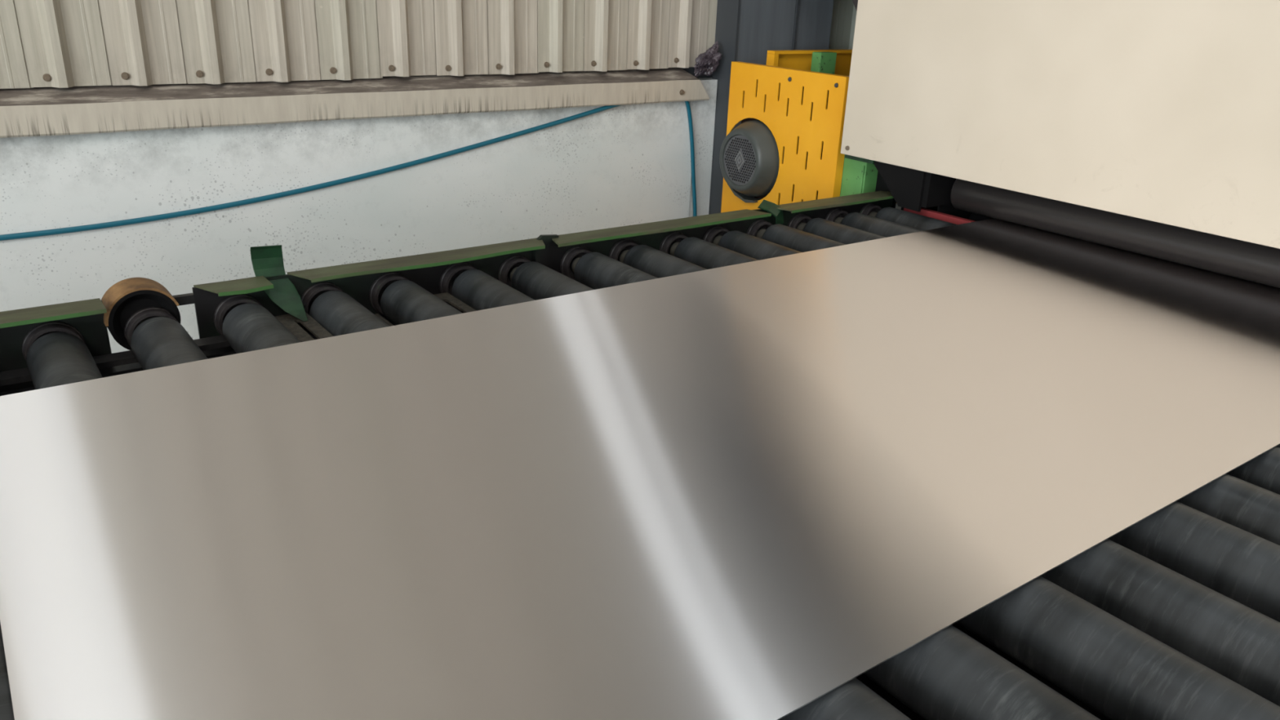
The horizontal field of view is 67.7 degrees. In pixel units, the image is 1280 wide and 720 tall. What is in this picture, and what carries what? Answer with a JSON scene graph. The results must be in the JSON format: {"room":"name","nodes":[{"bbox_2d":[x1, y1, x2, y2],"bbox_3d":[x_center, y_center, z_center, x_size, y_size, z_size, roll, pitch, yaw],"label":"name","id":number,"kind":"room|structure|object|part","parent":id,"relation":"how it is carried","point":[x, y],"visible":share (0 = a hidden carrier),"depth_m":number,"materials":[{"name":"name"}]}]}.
{"room":"workspace","nodes":[
{"label":"workspace","id":0,"kind":"room"},
{"bbox_2d":[0,0,901,353],"bbox_3d":[1.786,-5.052,3.762,23.000,9.900,0.250,-13,27,-34],"label":"wall","id":1,"kind":"structure","parent":0,"point":[624,165],"depth_m":3.23,"materials":[{"name":"white paint"}]},
{"bbox_3d":[-1.652,-4.761,1.053,0.215,8.640,0.038,-13,27,-34],"label":"cladding panel","id":2,"kind":"part","parent":1,"relation":"part of","materials":[{"name":"beige metal"}]},
{"bbox_3d":[-1.484,-4.802,1.169,0.215,8.640,0.038,-13,27,-34],"label":"cladding panel","id":3,"kind":"part","parent":1,"relation":"part of","materials":[{"name":"beige metal"}]},
{"bbox_3d":[-1.315,-4.840,1.285,0.215,8.640,0.038,-13,27,-34],"label":"cladding panel","id":4,"kind":"part","parent":1,"relation":"part of","materials":[{"name":"beige metal"}]},
{"bbox_3d":[-1.145,-4.879,1.401,0.215,8.640,0.038,-13,27,-34],"label":"cladding panel","id":5,"kind":"part","parent":1,"relation":"part of","materials":[{"name":"beige metal"}]},
{"bbox_3d":[-0.977,-4.919,1.517,0.215,8.640,0.038,-13,27,-34],"label":"cladding panel","id":6,"kind":"part","parent":1,"relation":"part of","materials":[{"name":"beige metal"}]},
{"bbox_2d":[0,101,697,240],"bbox_3d":[-1.183,-0.262,3.259,3.613,1.163,0.095,-13,27,-34],"label":"hose","id":7,"kind":"object","parent":1,"relation":"attached to","point":[202,210],"visible":0.85,"depth_m":3.25,"materials":[{"name":"teal plastic"}]},
{"bbox_3d":[-0.808,-4.960,1.633,0.215,8.640,0.038,-13,27,-34],"label":"cladding panel","id":8,"kind":"part","parent":1,"relation":"part of","materials":[{"name":"beige metal"}]},
{"bbox_2d":[0,67,709,137],"bbox_3d":[-3.666,-0.258,1.391,9.715,0.131,0.160,-13,27,-34],"label":"trim","id":9,"kind":"structure","parent":1,"relation":"attached to","point":[82,109],"depth_m":3.13,"materials":[{"name":"beige metal"}]},
{"bbox_2d":[693,40,721,77],"bbox_3d":[0.281,-1.274,4.039,0.121,0.152,0.104,-13,27,-34],"label":"plastic bag","id":10,"kind":"object","parent":9,"relation":"on","point":[707,63],"visible":1,"depth_m":4.02,"materials":[{"name":"black plastic"}]},
{"bbox_3d":[-0.639,-5.005,1.748,0.215,8.640,0.038,-13,27,-34],"label":"cladding panel","id":11,"kind":"part","parent":1,"relation":"part of","materials":[{"name":"beige metal"}]},
{"bbox_3d":[-0.471,-5.043,1.865,0.215,8.640,0.038,-13,27,-34],"label":"cladding panel","id":12,"kind":"part","parent":1,"relation":"part of","materials":[{"name":"beige metal"}]},
{"bbox_3d":[-0.301,-5.082,1.980,0.215,8.640,0.038,-13,27,-34],"label":"cladding panel","id":13,"kind":"part","parent":1,"relation":"part of","materials":[{"name":"beige metal"}]},
{"bbox_3d":[-0.132,-5.125,2.095,0.215,8.640,0.038,-13,27,-34],"label":"cladding panel","id":14,"kind":"part","parent":1,"relation":"part of","materials":[{"name":"beige metal"}]},
{"bbox_3d":[0.036,-5.164,2.212,0.215,8.640,0.038,-13,27,-34],"label":"cladding panel","id":15,"kind":"part","parent":1,"relation":"part of","materials":[{"name":"beige metal"}]},
{"bbox_3d":[0.205,-5.206,2.327,0.215,8.640,0.038,-13,27,-34],"label":"cladding panel","id":16,"kind":"part","parent":1,"relation":"part of","materials":[{"name":"beige metal"}]},
{"bbox_3d":[0.374,-5.249,2.442,0.215,8.640,0.038,-13,27,-34],"label":"cladding panel","id":17,"kind":"part","parent":1,"relation":"part of","materials":[{"name":"beige metal"}]},
{"bbox_3d":[0.543,-5.285,2.559,0.215,8.640,0.038,-13,27,-34],"label":"cladding panel","id":18,"kind":"part","parent":1,"relation":"part of","materials":[{"name":"beige metal"}]},
{"bbox_3d":[1.050,-5.402,2.908,0.215,8.640,0.038,-13,27,-34],"label":"cladding panel","id":19,"kind":"part","parent":1,"relation":"part of","materials":[{"name":"grey metal"}]},
{"bbox_3d":[1.218,-5.442,3.024,0.215,8.640,0.038,-13,27,-34],"label":"cladding panel","id":20,"kind":"part","parent":1,"relation":"part of","materials":[{"name":"grey metal"}]},
{"bbox_3d":[2.085,-8.864,-0.046,5.500,0.030,3.200,-13,27,-34],"label":"ceiling","id":21,"kind":"structure","parent":0,"visible":0},
{"bbox_2d":[852,0,857,11],"bbox_3d":[1.931,-5.479,2.829,2.440,8.399,0.730,-13,27,-34],"label":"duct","id":22,"kind":"object","parent":21,"relation":"hanging from","point":[855,2],"visible":0.04,"depth_m":3.65,"materials":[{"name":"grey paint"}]},
{"bbox_3d":[4.494,3.128,-2.766,29.000,0.200,18.600,-13,27,-34],"label":"floor","id":23,"kind":"structure","parent":0,"visible":0},
{"bbox_2d":[0,191,1279,719],"bbox_3d":[-0.029,0.537,1.610,3.940,1.002,2.420,-13,27,-34],"label":"conveyor","id":24,"kind":"object","parent":23,"relation":"on","point":[1175,615],"visible":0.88,"depth_m":1.47,"materials":[{"name":"black metal"}]},
{"bbox_3d":[-0.715,-0.055,2.077,0.070,0.006,0.300,-13,27,-34],"label":"slotted plate","id":25,"kind":"part","parent":24,"relation":"part of","materials":[{"name":"metal"}]},
{"bbox_3d":[-0.577,-0.062,2.203,0.050,0.006,0.270,-13,27,-34],"label":"slotted plate","id":26,"kind":"part","parent":24,"relation":"part of","materials":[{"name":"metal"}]},
{"bbox_3d":[-0.424,-0.114,2.281,0.062,0.006,0.300,-13,27,-34],"label":"slotted plate","id":27,"kind":"part","parent":24,"relation":"part of","materials":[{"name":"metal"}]},
{"bbox_2d":[0,217,1279,719],"bbox_3d":[0.644,-0.048,2.061,3.447,0.002,1.290,-13,27,-34],"label":"metal sheet","id":28,"kind":"object","parent":24,"relation":"on","point":[744,491],"visible":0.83,"depth_m":1.42,"materials":[{"name":"silver metal"}]},
{"bbox_2d":[708,0,833,214],"bbox_3d":[0.729,-4.737,2.873,0.575,9.899,0.138,-13,27,-34],"label":"steel column","id":29,"kind":"structure","parent":23,"relation":"on","point":[745,30],"depth_m":4.12,"materials":[{"name":"grey metal"}]},
{"bbox_3d":[0.671,-4.697,2.767,0.322,9.899,0.012,-13,27,-34],"label":"plate","id":30,"kind":"part","parent":29,"relation":"part of","materials":[{"name":"grey metal"}]},
{"bbox_3d":[0.901,-4.754,2.933,0.224,9.899,0.014,-13,27,-34],"label":"plate","id":31,"kind":"part","parent":29,"relation":"part of","materials":[{"name":"grey metal"}]},
{"bbox_2d":[720,61,848,213],"bbox_3d":[0.576,-0.511,3.882,0.135,1.298,0.618,-13,27,-34],"label":"guard","id":32,"kind":"object","parent":23,"relation":"on","point":[803,110],"visible":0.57,"depth_m":3.63,"materials":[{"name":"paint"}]},
{"bbox_2d":[719,120,784,202],"bbox_3d":[0.436,-0.587,3.937,0.129,0.787,0.306,-13,27,-34],"label":"motor","id":33,"kind":"object","parent":32,"relation":"attached to","point":[756,175],"visible":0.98,"depth_m":3.79,"materials":[{"name":"grey metal"}]},
{"bbox_2d":[724,135,755,185],"bbox_3d":[0.401,-0.799,3.818,0.003,0.199,0.199,-13,27,-34],"label":"fan grille","id":34,"kind":"object","parent":33,"relation":"attached to","point":[740,159],"depth_m":3.82,"materials":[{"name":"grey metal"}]},
{"bbox_3d":[0.602,-0.506,3.904,0.070,1.275,0.580,-13,27,-34],"label":"casing","id":35,"kind":"part","parent":32,"relation":"part of","materials":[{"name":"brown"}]},
{"bbox_2d":[766,48,852,75],"bbox_3d":[0.962,-0.771,4.517,1.125,1.337,0.080,-13,27,-34],"label":"guard","id":36,"kind":"object","parent":23,"relation":"on","point":[801,60],"visible":0.1,"depth_m":4.08,"materials":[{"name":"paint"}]},
{"bbox_2d":[810,51,836,74],"bbox_3d":[0.745,-0.662,4.223,0.095,1.338,0.051,-13,27,-34],"label":"upright","id":37,"kind":"object","parent":23,"relation":"on","point":[824,62],"visible":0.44,"depth_m":3.97,"materials":[{"name":"paint"}]},
{"bbox_2d":[840,0,1279,288],"bbox_3d":[2.253,-0.489,2.682,1.605,2.280,3.155,-13,27,-34],"label":"machine","id":38,"kind":"object","parent":23,"relation":"on","point":[1151,128],"visible":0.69,"depth_m":2.69,"materials":[{"name":"beige paint"}]},
{"bbox_3d":[0.798,-0.273,3.676,0.085,1.027,0.109,-13,27,-34],"label":"green post","id":39,"kind":"part","parent":38,"relation":"part of","materials":[{"name":"metal"}]},
{"bbox_3d":[0.837,-0.724,3.403,0.165,0.014,0.130,-13,27,-34],"label":"hanger plate","id":40,"kind":"part","parent":38,"relation":"part of","materials":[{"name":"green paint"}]},
{"bbox_3d":[0.893,-0.546,3.494,0.020,0.376,0.085,-13,27,-34],"label":"mount plate","id":41,"kind":"part","parent":38,"relation":"part of","materials":[{"name":"black metal"}]},
{"bbox_3d":[0.843,-0.616,3.303,0.012,0.137,0.335,-13,27,-34],"label":"cheek plate","id":42,"kind":"part","parent":38,"relation":"part of","materials":[{"name":"black metal"}]},
{"bbox_3d":[1.280,-0.671,3.385,0.806,0.180,0.020,-13,27,-34],"label":"plate","id":43,"kind":"part","parent":38,"relation":"part of","materials":[{"name":"black metal"}]},
{"bbox_3d":[1.306,-0.547,3.481,0.704,0.480,0.008,-13,27,-34],"label":"plate","id":44,"kind":"part","parent":38,"relation":"part of","materials":[{"name":"red metal"}]}
]}

